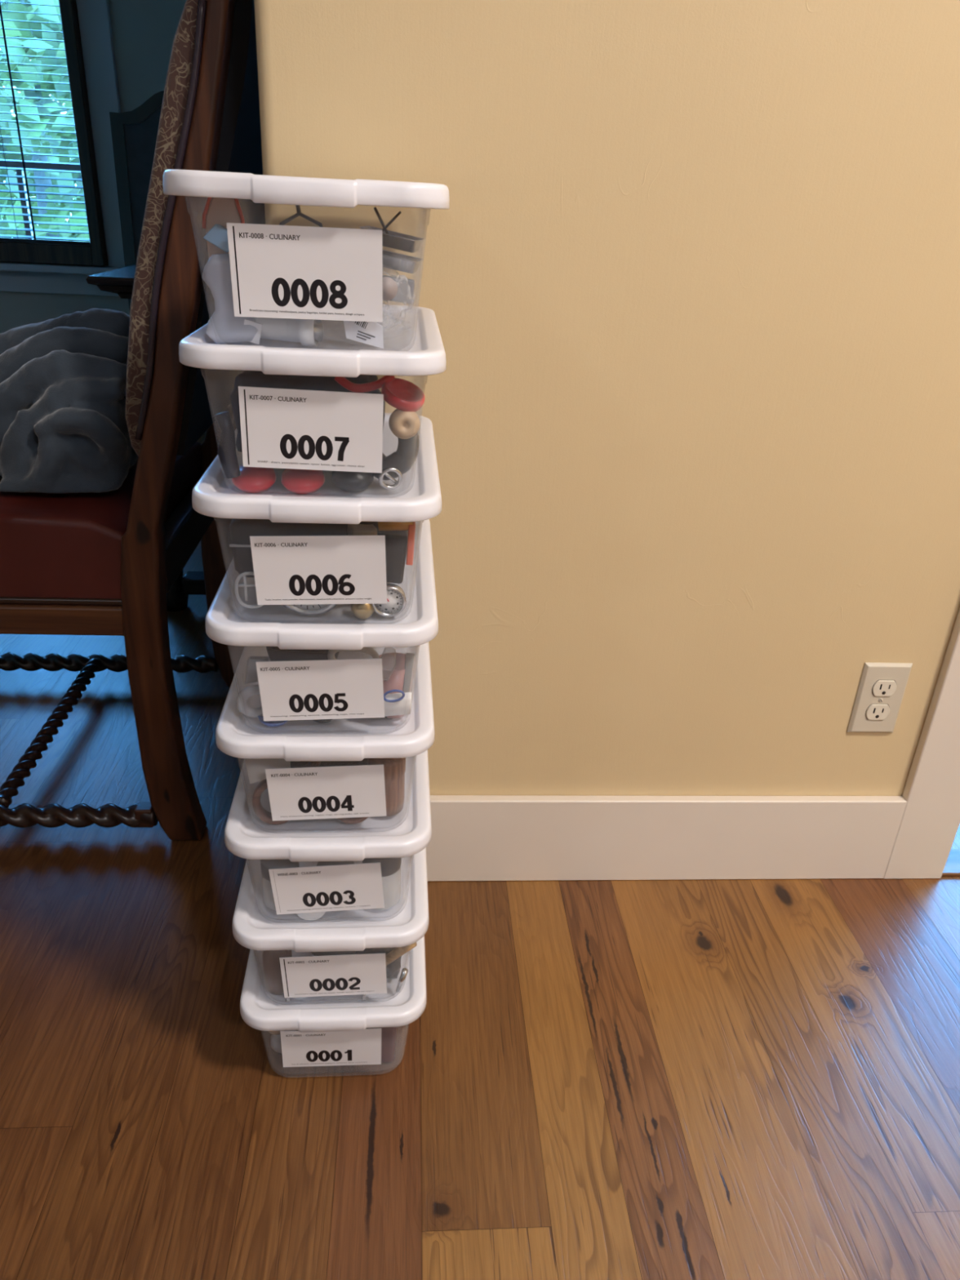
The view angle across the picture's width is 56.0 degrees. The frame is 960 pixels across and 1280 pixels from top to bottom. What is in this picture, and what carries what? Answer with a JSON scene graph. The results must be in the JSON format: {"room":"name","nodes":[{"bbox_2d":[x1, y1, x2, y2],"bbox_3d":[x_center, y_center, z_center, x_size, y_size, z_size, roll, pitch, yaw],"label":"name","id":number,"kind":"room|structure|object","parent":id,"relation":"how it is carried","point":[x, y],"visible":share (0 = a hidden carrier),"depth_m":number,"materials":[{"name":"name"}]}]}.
{"room":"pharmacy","nodes":[
{"label":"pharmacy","id":0,"kind":"room"},
{"bbox_2d":[0,0,186,333],"bbox_3d":[-0.015,-2.193,3.666,5.720,2.600,0.120,1,26,-4],"label":"wall","id":1,"kind":"structure","parent":0,"point":[144,32],"depth_m":3.50,"materials":[{"name":"paint"}]},
{"bbox_2d":[0,0,124,296],"bbox_3d":[-2.004,-2.344,3.389,1.245,1.935,0.210,1,26,-4],"label":"window","id":2,"kind":"structure","parent":1,"relation":"in","point":[86,27],"depth_m":3.62,"materials":[{"name":"brown wood"}]},
{"bbox_2d":[0,1,90,245],"bbox_3d":[-1.984,-2.361,3.322,0.925,1.634,0.058,1,26,-4],"label":"window blind","id":3,"kind":"object","parent":2,"relation":"attached to","point":[37,239],"visible":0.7,"depth_m":3.58,"materials":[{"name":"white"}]},
{"bbox_2d":[0,431,959,1279],"bbox_3d":[0.085,0.434,1.390,5.640,0.120,6.520,1,26,-4],"label":"floor","id":4,"kind":"structure","parent":0,"point":[722,1079],"depth_m":1.07,"materials":[{"name":"brown wood"}]},
{"bbox_2d":[0,0,265,839],"bbox_3d":[-0.659,-0.342,1.394,0.755,1.200,0.548,1,26,-4],"label":"dining chair","id":5,"kind":"object","parent":4,"relation":"on","point":[107,563],"visible":0.87,"depth_m":1.22,"materials":[{"name":"brown wood"}]},
{"bbox_2d":[0,308,138,493],"bbox_3d":[-0.642,-0.349,1.317,0.349,0.250,0.410,-13,30,-29],"label":"blanket","id":6,"kind":"object","parent":5,"relation":"on","point":[64,428],"visible":0.8,"depth_m":1.23,"materials":[{"name":"grey fabric"}]},
{"bbox_2d":[109,90,164,311],"bbox_3d":[-1.004,-1.302,3.318,0.478,1.210,0.460,1,26,-4],"label":"dining chair","id":7,"kind":"object","parent":4,"relation":"on","point":[134,132],"visible":0.11,"depth_m":3.00,"materials":[{"name":"black wood"}]},
{"bbox_2d":[85,264,236,611],"bbox_3d":[-0.402,-0.600,2.455,0.876,0.760,1.000,1,26,-4],"label":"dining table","id":8,"kind":"object","parent":4,"relation":"on","point":[120,282],"visible":0.11,"depth_m":2.16,"materials":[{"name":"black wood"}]},
{"bbox_2d":[240,935,426,1066],"bbox_3d":[-0.178,0.393,1.168,0.209,0.123,0.349,0,26,-5],"label":"storage box","id":9,"kind":"object","parent":4,"relation":"on","point":[330,1030],"visible":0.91,"depth_m":1.02,"materials":[{"name":"white plastic"}]},
{"bbox_2d":[270,1030,294,1053],"bbox_3d":[-0.229,0.468,1.055,0.032,0.032,0.022,0,26,-5],"label":"ball","id":10,"kind":"object","parent":9,"relation":"in","point":[275,1040],"visible":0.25,"depth_m":1.04,"materials":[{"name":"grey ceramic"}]},
{"bbox_2d":[268,1030,284,1035],"bbox_3d":[-0.233,0.440,1.038,0.025,0.025,0.018,0,26,-5],"label":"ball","id":11,"kind":"object","parent":10,"relation":"on","point":[274,1033],"visible":0.1,"depth_m":1.03,"materials":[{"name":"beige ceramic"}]},
{"bbox_2d":[232,847,428,997],"bbox_3d":[-0.173,0.287,1.117,0.209,0.123,0.349,0,26,-5],"label":"storage box","id":12,"kind":"object","parent":9,"relation":"on","point":[255,926],"visible":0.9,"depth_m":0.97,"materials":[{"name":"white plastic"}]},
{"bbox_2d":[262,950,292,995],"bbox_3d":[-0.227,0.358,1.013,0.033,0.078,0.033,0,26,-5],"label":"bottle","id":13,"kind":"object","parent":12,"relation":"in","point":[273,980],"visible":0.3,"depth_m":1.00,"materials":[{"name":"plastic"}]},
{"bbox_2d":[285,997,291,1002],"bbox_3d":[-0.214,0.399,1.007,0.006,0.008,0.006,0,26,-5],"label":"spout","id":14,"kind":"object","parent":12,"relation":"in","point":[287,999],"visible":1,"depth_m":1.00,"materials":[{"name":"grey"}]},
{"bbox_2d":[224,750,431,915],"bbox_3d":[-0.167,0.181,1.068,0.209,0.123,0.349,0,26,-5],"label":"storage box","id":15,"kind":"object","parent":12,"relation":"on","point":[406,833],"visible":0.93,"depth_m":0.92,"materials":[{"name":"white plastic"}]},
{"bbox_2d":[260,859,299,911],"bbox_3d":[-0.213,0.255,0.967,0.040,0.062,0.040,0,26,-5],"label":"jar","id":16,"kind":"object","parent":15,"relation":"in","point":[265,864],"visible":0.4,"depth_m":0.94,"materials":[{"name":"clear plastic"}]},
{"bbox_2d":[296,911,325,920],"bbox_3d":[-0.179,0.281,0.953,0.034,0.034,0.006,0,26,-6],"label":"disc","id":17,"kind":"object","parent":15,"relation":"in","point":[306,916],"visible":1,"depth_m":0.96,"materials":[{"name":"white plastic"}]},
{"bbox_2d":[215,641,435,821],"bbox_3d":[-0.162,0.075,1.018,0.209,0.123,0.349,0,26,-5],"label":"storage box","id":18,"kind":"object","parent":15,"relation":"on","point":[342,791],"visible":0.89,"depth_m":0.87,"materials":[{"name":"white plastic"}]},
{"bbox_2d":[244,758,290,783],"bbox_3d":[-0.209,0.127,0.890,0.044,0.033,0.007,1,26,-4],"label":"paper sleeve","id":19,"kind":"object","parent":18,"relation":"in","point":[255,767],"visible":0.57,"depth_m":0.89,"materials":[{"name":"grey paper"}]},
{"bbox_2d":[252,778,288,824],"bbox_3d":[-0.206,0.162,0.915,0.048,0.050,0.037,-3,27,-12],"label":"napkin ring","id":20,"kind":"object","parent":18,"relation":"in","point":[264,815],"visible":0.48,"depth_m":0.90,"materials":[{"name":"brown wood"}]},
{"bbox_2d":[301,760,320,767],"bbox_3d":[-0.188,0.119,0.929,0.048,0.049,0.031,-7,28,-20],"label":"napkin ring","id":21,"kind":"object","parent":18,"relation":"in","point":[311,763],"visible":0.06,"depth_m":0.93,"materials":[{"name":"brown wood"}]},
{"bbox_2d":[205,519,438,720],"bbox_3d":[-0.155,-0.029,0.966,0.209,0.123,0.349,1,26,-5],"label":"storage box","id":22,"kind":"object","parent":18,"relation":"on","point":[326,689],"visible":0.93,"depth_m":0.82,"materials":[{"name":"white plastic"}]},
{"bbox_2d":[236,656,269,717],"bbox_3d":[-0.213,0.045,0.856,0.036,0.061,0.020,-5,27,-15],"label":"ring","id":23,"kind":"object","parent":22,"relation":"in","point":[242,699],"depth_m":0.85,"materials":[{"name":"grey plastic"}]},
{"bbox_2d":[257,715,288,726],"bbox_3d":[-0.176,0.068,0.880,0.082,0.013,0.031,-12,30,-29],"label":"measuring spoon","id":24,"kind":"object","parent":22,"relation":"in","point":[271,723],"visible":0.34,"depth_m":0.86,"materials":[{"name":"blue plastic"}]},
{"bbox_2d":[266,646,339,661],"bbox_3d":[-0.168,0.012,0.862,0.068,0.024,0.030,1,26,-5],"label":"measuring cup","id":25,"kind":"object","parent":22,"relation":"in","point":[275,654],"visible":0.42,"depth_m":0.85,"materials":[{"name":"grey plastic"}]},
{"bbox_2d":[191,413,441,604],"bbox_3d":[-0.150,-0.133,0.912,0.209,0.123,0.349,1,26,-5],"label":"storage box","id":26,"kind":"object","parent":22,"relation":"on","point":[289,570],"depth_m":0.77,"materials":[{"name":"white plastic"}]},
{"bbox_2d":[234,571,262,608],"bbox_3d":[-0.201,-0.044,0.796,0.029,0.035,0.003,1,26,-5],"label":"clip","id":27,"kind":"object","parent":26,"relation":"in","point":[237,585],"visible":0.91,"depth_m":0.79,"materials":[{"name":"grey plastic"}]},
{"bbox_2d":[229,518,380,577],"bbox_3d":[-0.157,-0.096,0.835,0.132,0.052,0.085,1,26,-5],"label":"case","id":28,"kind":"object","parent":26,"relation":"in","point":[241,530],"visible":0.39,"depth_m":0.79,"materials":[{"name":"grey"}]},
{"bbox_2d":[346,523,377,535],"bbox_3d":[-0.103,-0.093,0.791,0.023,0.015,0.024,-7,28,-20],"label":"weight","id":29,"kind":"object","parent":28,"relation":"on","point":[359,529],"visible":0.52,"depth_m":0.78,"materials":[{"name":"brown"}]},
{"bbox_2d":[282,604,336,615],"bbox_3d":[-0.153,-0.047,0.797,0.060,0.060,0.025,2,26,-2],"label":"thermometer","id":30,"kind":"object","parent":26,"relation":"in","point":[303,609],"visible":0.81,"depth_m":0.81,"materials":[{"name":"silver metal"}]},
{"bbox_2d":[178,304,446,473],"bbox_3d":[-0.144,-0.239,0.863,0.209,0.123,0.349,1,26,-5],"label":"storage box","id":31,"kind":"object","parent":26,"relation":"on","point":[281,428],"visible":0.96,"depth_m":0.72,"materials":[{"name":"white plastic"}]},
{"bbox_2d":[214,410,240,478],"bbox_3d":[-0.207,-0.160,0.742,0.017,0.054,0.014,1,26,-5],"label":"tool","id":32,"kind":"object","parent":31,"relation":"in","point":[227,454],"visible":1,"depth_m":0.74,"materials":[{"name":"grey metal"}]},
{"bbox_2d":[231,465,276,493],"bbox_3d":[-0.192,-0.138,0.767,0.036,0.018,0.036,19,30,29],"label":"disc","id":33,"kind":"object","parent":31,"relation":"in","point":[251,479],"visible":0.87,"depth_m":0.76,"materials":[{"name":"red plastic"}]},
{"bbox_2d":[280,468,324,493],"bbox_3d":[-0.151,-0.137,0.771,0.036,0.018,0.036,19,30,29],"label":"disc","id":34,"kind":"object","parent":31,"relation":"in","point":[295,481],"visible":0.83,"depth_m":0.76,"materials":[{"name":"red plastic"}]},
{"bbox_2d":[162,168,449,322],"bbox_3d":[-0.140,-0.346,0.815,0.209,0.123,0.349,1,26,-5],"label":"storage box","id":35,"kind":"object","parent":31,"relation":"on","point":[277,271],"visible":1,"depth_m":0.67,"materials":[{"name":"white plastic"}]},
{"bbox_2d":[203,223,229,252],"bbox_3d":[-0.196,-0.303,0.681,0.023,0.019,0.012,1,26,-5],"label":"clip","id":36,"kind":"object","parent":35,"relation":"in","point":[217,235],"visible":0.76,"depth_m":0.68,"materials":[{"name":"blue plastic"}]},
{"bbox_2d":[202,197,244,259],"bbox_3d":[-0.195,-0.308,0.689,0.032,0.063,0.006,1,26,-5],"label":"spatula","id":37,"kind":"object","parent":35,"relation":"in","point":[222,211],"visible":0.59,"depth_m":0.68,"materials":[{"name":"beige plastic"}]},
{"bbox_2d":[201,253,257,342],"bbox_3d":[-0.194,-0.268,0.710,0.044,0.066,0.027,1,26,-5],"label":"bag","id":38,"kind":"object","parent":35,"relation":"in","point":[223,326],"visible":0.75,"depth_m":0.70,"materials":[{"name":"grey plastic"}]},
{"bbox_2d":[243,319,262,344],"bbox_3d":[-0.180,-0.243,0.712,0.018,0.019,0.003,1,26,-5],"label":"paper slip","id":39,"kind":"object","parent":35,"relation":"in","point":[256,338],"visible":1,"depth_m":0.71,"materials":[{"name":"white paper"}]},
{"bbox_2d":[279,204,322,226],"bbox_3d":[-0.139,-0.325,0.702,0.041,0.036,0.007,-2,26,-10],"label":"wire beater","id":40,"kind":"object","parent":35,"relation":"in","point":[298,207],"visible":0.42,"depth_m":0.70,"materials":[{"name":"grey metal"}]},
{"bbox_2d":[343,320,383,348],"bbox_3d":[-0.106,-0.250,0.723,0.103,0.028,0.036,1,26,-5],"label":"label","id":41,"kind":"object","parent":35,"relation":"in","point":[371,333],"visible":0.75,"depth_m":0.71,"materials":[{"name":"white paper"}]},
{"bbox_2d":[253,317,319,346],"bbox_3d":[-0.154,-0.251,0.721,0.049,0.030,0.030,5,26,1],"label":"coupler","id":42,"kind":"object","parent":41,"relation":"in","point":[291,330],"visible":0.67,"depth_m":0.71,"materials":[{"name":"white plastic"}]},
{"bbox_2d":[313,320,323,342],"bbox_3d":[-0.144,-0.247,0.722,0.034,0.018,0.018,-9,29,-24],"label":"piping tip","id":43,"kind":"object","parent":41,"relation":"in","point":[317,325],"visible":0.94,"depth_m":0.72,"materials":[{"name":"silver metal"}]},
{"bbox_2d":[377,275,413,328],"bbox_3d":[-0.078,-0.272,0.714,0.046,0.054,0.033,13,27,19],"label":"package","id":44,"kind":"object","parent":35,"relation":"in","point":[389,286],"visible":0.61,"depth_m":0.70,"materials":[{"name":"white"}]},
{"bbox_2d":[382,275,414,303],"bbox_3d":[-0.072,-0.280,0.719,0.039,0.020,0.018,1,26,-5],"label":"carton","id":45,"kind":"object","parent":35,"relation":"in","point":[402,295],"visible":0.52,"depth_m":0.71,"materials":[{"name":"grey"}]},
{"bbox_2d":[382,249,423,273],"bbox_3d":[-0.070,-0.301,0.717,0.046,0.016,0.043,4,26,1],"label":"pan","id":46,"kind":"object","parent":35,"relation":"in","point":[393,260],"visible":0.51,"depth_m":0.70,"materials":[{"name":"silver metal"}]},
{"bbox_2d":[360,226,424,253],"bbox_3d":[-0.069,-0.316,0.713,0.046,0.016,0.043,5,26,3],"label":"pan","id":47,"kind":"object","parent":46,"relation":"on","point":[394,240],"visible":0.77,"depth_m":0.70,"materials":[{"name":"silver metal"}]},
{"bbox_2d":[373,207,401,234],"bbox_3d":[-0.072,-0.323,0.702,0.022,0.023,0.005,0,26,-5],"label":"tripod stand","id":48,"kind":"object","parent":47,"relation":"on","point":[384,227],"visible":0.82,"depth_m":0.70,"materials":[{"name":"grey metal"}]},
{"bbox_2d":[230,370,385,471],"bbox_3d":[-0.151,-0.197,0.799,0.133,0.092,0.095,1,26,-5],"label":"pouch","id":49,"kind":"object","parent":31,"relation":"in","point":[248,378],"visible":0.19,"depth_m":0.75,"materials":[{"name":"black fabric"}]},
{"bbox_2d":[331,471,373,492],"bbox_3d":[-0.109,-0.141,0.775,0.036,0.021,0.036,20,30,30],"label":"disc","id":50,"kind":"object","parent":31,"relation":"in","point":[349,482],"visible":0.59,"depth_m":0.76,"materials":[{"name":"plastic"}]},
{"bbox_2d":[334,375,395,392],"bbox_3d":[-0.094,-0.212,0.742,0.050,0.017,0.010,-1,26,-9],"label":"tool","id":51,"kind":"object","parent":31,"relation":"in","point":[367,387],"visible":0.91,"depth_m":0.74,"materials":[{"name":"red plastic"}]},
{"bbox_2d":[378,467,402,489],"bbox_3d":[-0.075,-0.136,0.763,0.021,0.020,0.007,-5,27,-17],"label":"ring","id":52,"kind":"object","parent":31,"relation":"in","point":[384,472],"visible":1,"depth_m":0.76,"materials":[{"name":"grey metal"}]},
{"bbox_2d":[372,431,418,480],"bbox_3d":[-0.074,-0.164,0.768,0.045,0.058,0.022,5,26,3],"label":"peeler","id":53,"kind":"object","parent":31,"relation":"in","point":[406,454],"visible":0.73,"depth_m":0.77,"materials":[{"name":"black plastic"}]},
{"bbox_2d":[388,408,419,439],"bbox_3d":[-0.063,-0.180,0.750,0.026,0.026,0.020,-2,26,-10],"label":"ball","id":54,"kind":"object","parent":31,"relation":"in","point":[403,424],"visible":1,"depth_m":0.74,"materials":[{"name":"brown wood"}]},
{"bbox_2d":[381,377,424,411],"bbox_3d":[-0.064,-0.203,0.748,0.036,0.023,0.036,-5,27,-15],"label":"cutter","id":55,"kind":"object","parent":54,"relation":"on","point":[402,394],"visible":0.98,"depth_m":0.75,"materials":[{"name":"red plastic"}]},
{"bbox_2d":[351,604,373,618],"bbox_3d":[-0.106,-0.029,0.817,0.022,0.022,0.018,1,26,-5],"label":"weight","id":56,"kind":"object","parent":26,"relation":"in","point":[359,611],"visible":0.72,"depth_m":0.81,"materials":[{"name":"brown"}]},
{"bbox_2d":[371,582,406,617],"bbox_3d":[-0.086,-0.048,0.837,0.031,0.032,0.066,-1,26,-8],"label":"thermometer","id":57,"kind":"object","parent":26,"relation":"in","point":[395,605],"visible":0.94,"depth_m":0.81,"materials":[{"name":"silver metal"}]},
{"bbox_2d":[377,530,408,583],"bbox_3d":[-0.083,-0.077,0.817,0.034,0.048,0.024,2,26,-6],"label":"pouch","id":58,"kind":"object","parent":26,"relation":"in","point":[396,541],"visible":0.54,"depth_m":0.81,"materials":[{"name":"plastic"}]},
{"bbox_2d":[377,521,413,530],"bbox_3d":[-0.074,-0.103,0.791,0.031,0.016,0.015,1,26,-5],"label":"tool","id":59,"kind":"object","parent":58,"relation":"on","point":[383,526],"visible":0.57,"depth_m":0.79,"materials":[{"name":"brown wood"}]},
{"bbox_2d":[312,719,332,723],"bbox_3d":[-0.131,0.068,0.887,0.076,0.013,0.025,-11,29,-26],"label":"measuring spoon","id":60,"kind":"object","parent":22,"relation":"in","point":[320,721],"visible":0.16,"depth_m":0.87,"materials":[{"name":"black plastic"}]},
{"bbox_2d":[327,647,379,659],"bbox_3d":[-0.119,0.016,0.849,0.048,0.032,0.014,1,26,-4],"label":"loop","id":61,"kind":"object","parent":22,"relation":"in","point":[331,655],"visible":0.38,"depth_m":0.84,"materials":[{"name":"grey plastic"}]},
{"bbox_2d":[383,689,404,702],"bbox_3d":[-0.081,0.053,0.853,0.021,0.014,0.002,1,26,-5],"label":"ring","id":62,"kind":"object","parent":22,"relation":"in","point":[390,691],"visible":1,"depth_m":0.85,"materials":[{"name":"blue plastic"}]},
{"bbox_2d":[378,652,413,718],"bbox_3d":[-0.085,0.046,0.883,0.039,0.056,0.039,1,26,-5],"label":"cup","id":63,"kind":"object","parent":22,"relation":"in","point":[390,660],"visible":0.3,"depth_m":0.87,"materials":[{"name":"pink plastic"}]},
{"bbox_2d":[383,692,411,716],"bbox_3d":[-0.084,0.061,0.862,0.036,0.027,0.003,1,26,-5],"label":"scraper","id":64,"kind":"object","parent":22,"relation":"in","point":[402,707],"visible":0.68,"depth_m":0.86,"materials":[{"name":"white plastic"}]},
{"bbox_2d":[402,653,414,692],"bbox_3d":[-0.068,0.035,0.864,0.011,0.050,0.004,1,26,-5],"label":"grey stirrer","id":65,"kind":"object","parent":22,"relation":"in","point":[409,657],"visible":0.93,"depth_m":0.86,"materials":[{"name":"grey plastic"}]},
{"bbox_2d":[289,758,367,768],"bbox_3d":[-0.161,0.120,0.977,0.115,0.069,0.066,0,26,-5],"label":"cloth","id":66,"kind":"object","parent":18,"relation":"in","point":[323,763],"visible":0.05,"depth_m":0.95,"materials":[{"name":"fabric"}]},
{"bbox_2d":[336,817,368,823],"bbox_3d":[-0.130,0.162,0.922,0.048,0.050,0.035,4,26,1],"label":"napkin ring","id":67,"kind":"object","parent":18,"relation":"in","point":[353,820],"visible":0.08,"depth_m":0.91,"materials":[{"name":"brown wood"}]},
{"bbox_2d":[367,757,405,816],"bbox_3d":[-0.096,0.145,0.932,0.039,0.065,0.039,0,26,-5],"label":"crock","id":68,"kind":"object","parent":18,"relation":"in","point":[394,769],"visible":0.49,"depth_m":0.92,"materials":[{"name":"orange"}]},
{"bbox_2d":[316,861,354,911],"bbox_3d":[-0.156,0.263,0.979,0.041,0.050,0.041,0,26,-5],"label":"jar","id":69,"kind":"object","parent":15,"relation":"in","point":[320,863],"visible":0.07,"depth_m":0.97,"materials":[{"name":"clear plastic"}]},
{"bbox_2d":[362,857,401,910],"bbox_3d":[-0.106,0.251,0.975,0.042,0.072,0.042,0,26,-5],"label":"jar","id":70,"kind":"object","parent":15,"relation":"in","point":[389,866],"visible":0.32,"depth_m":0.95,"materials":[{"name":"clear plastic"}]},
{"bbox_2d":[311,951,355,955],"bbox_3d":[-0.168,0.340,1.056,0.071,0.074,0.057,0,26,-5],"label":"pouch","id":71,"kind":"object","parent":12,"relation":"in","point":[337,953],"visible":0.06,"depth_m":1.04,"materials":[{"name":"fabric"}]},
{"bbox_2d":[361,994,366,999],"bbox_3d":[-0.130,0.399,1.014,0.006,0.008,0.006,0,26,-5],"label":"spout","id":72,"kind":"object","parent":12,"relation":"in","point":[363,996],"visible":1,"depth_m":1.01,"materials":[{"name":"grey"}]},
{"bbox_2d":[355,947,401,978],"bbox_3d":[-0.115,0.359,1.035,0.058,0.066,0.057,0,26,-5],"label":"pouch","id":73,"kind":"object","parent":12,"relation":"in","point":[393,969],"visible":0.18,"depth_m":1.01,"materials":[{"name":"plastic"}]},
{"bbox_2d":[385,942,417,965],"bbox_3d":[-0.097,0.349,0.998,0.053,0.048,0.010,1,26,-5],"label":"stick","id":74,"kind":"object","parent":12,"relation":"in","point":[397,953],"visible":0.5,"depth_m":0.99,"materials":[{"name":"brown wood"}]},
{"bbox_2d":[395,968,408,992],"bbox_3d":[-0.087,0.381,1.011,0.014,0.032,0.007,-3,26,-11],"label":"steel corkscrew","id":75,"kind":"object","parent":12,"relation":"in","point":[404,972],"visible":1,"depth_m":1.01,"materials":[{"name":"grey metal"}]},
{"bbox_2d":[366,1026,396,1062],"bbox_3d":[-0.120,0.447,1.090,0.040,0.088,0.079,0,26,-5],"label":"packet","id":76,"kind":"object","parent":9,"relation":"in","point":[388,1033],"visible":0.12,"depth_m":1.06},
{"bbox_2d":[253,0,959,795],"bbox_3d":[0.261,-0.829,0.894,0.964,2.600,0.120,1,26,-4],"label":"wall","id":77,"kind":"structure","parent":0,"point":[689,277],"depth_m":1.07,"materials":[{"name":"beige paint"}]},
{"bbox_2d":[426,795,906,881],"bbox_3d":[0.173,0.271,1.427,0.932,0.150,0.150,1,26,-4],"label":"baseboard","id":78,"kind":"structure","parent":77,"relation":"attached to","point":[474,837],"depth_m":1.36,"materials":[{"name":"white paint"}]},
{"bbox_2d":[846,662,912,732],"bbox_3d":[0.573,0.085,1.293,0.070,0.114,0.009,1,26,-4],"label":"wall outlet","id":79,"kind":"object","parent":77,"relation":"attached to","point":[882,687],"visible":1,"depth_m":1.29,"materials":[{"name":"beige plastic"}]},
{"bbox_2d":[865,703,889,719],"bbox_3d":[0.572,0.103,1.300,0.035,0.026,0.001,1,26,-4],"label":"receptacle","id":80,"kind":"object","parent":79,"relation":"attached to","point":[873,711],"depth_m":1.30,"materials":[{"name":"beige plastic"}]},
{"bbox_2d":[871,680,896,696],"bbox_3d":[0.574,0.068,1.283,0.035,0.026,0.001,1,26,-4],"label":"receptacle","id":81,"kind":"object","parent":79,"relation":"attached to","point":[879,687],"depth_m":1.28,"materials":[{"name":"beige plastic"}]},
{"bbox_2d":[883,608,959,879],"bbox_3d":[0.736,-0.595,0.967,0.096,2.160,0.017,1,26,-4],"label":"trim","id":82,"kind":"structure","parent":77,"relation":"attached to","point":[930,822],"depth_m":1.36,"materials":[{"name":"white paint"}]},
{"bbox_2d":[941,848,959,876],"bbox_3d":[1.149,0.367,1.499,0.864,0.007,0.062,1,26,-4],"label":"trim","id":83,"kind":"structure","parent":77,"relation":"attached to","point":[952,868],"depth_m":1.46,"materials":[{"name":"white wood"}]},
{"label":"outside","id":84,"kind":"structure","parent":0,"visible":0},
{"bbox_3d":[-1.070,-4.266,14.449,24.000,0.200,20.400,1,26,-4],"label":"ground","id":85,"kind":"structure","parent":84,"visible":0},
{"bbox_2d":[0,89,11,182],"bbox_3d":[-5.617,-4.221,8.341,2.512,4.626,2.645,1,26,-4],"label":"tree","id":86,"kind":"object","parent":85,"relation":"on","point":[2,93],"visible":0.02,"depth_m":8.65,"materials":[{"name":"green plant"}]},
{"bbox_2d":[1,57,83,213],"bbox_3d":[-4.372,-5.982,11.377,3.507,5.253,3.438,1,26,-4],"label":"tree","id":87,"kind":"object","parent":85,"relation":"on","point":[43,135],"visible":0.02,"depth_m":10.74,"materials":[{"name":"green plant"}]},
{"bbox_2d":[0,0,89,241],"bbox_3d":[-3.250,-3.018,6.887,1.945,3.960,1.979,11,27,17],"label":"tree","id":88,"kind":"object","parent":85,"relation":"on","point":[5,6],"visible":0.24,"depth_m":5.99,"materials":[{"name":"green plant"}]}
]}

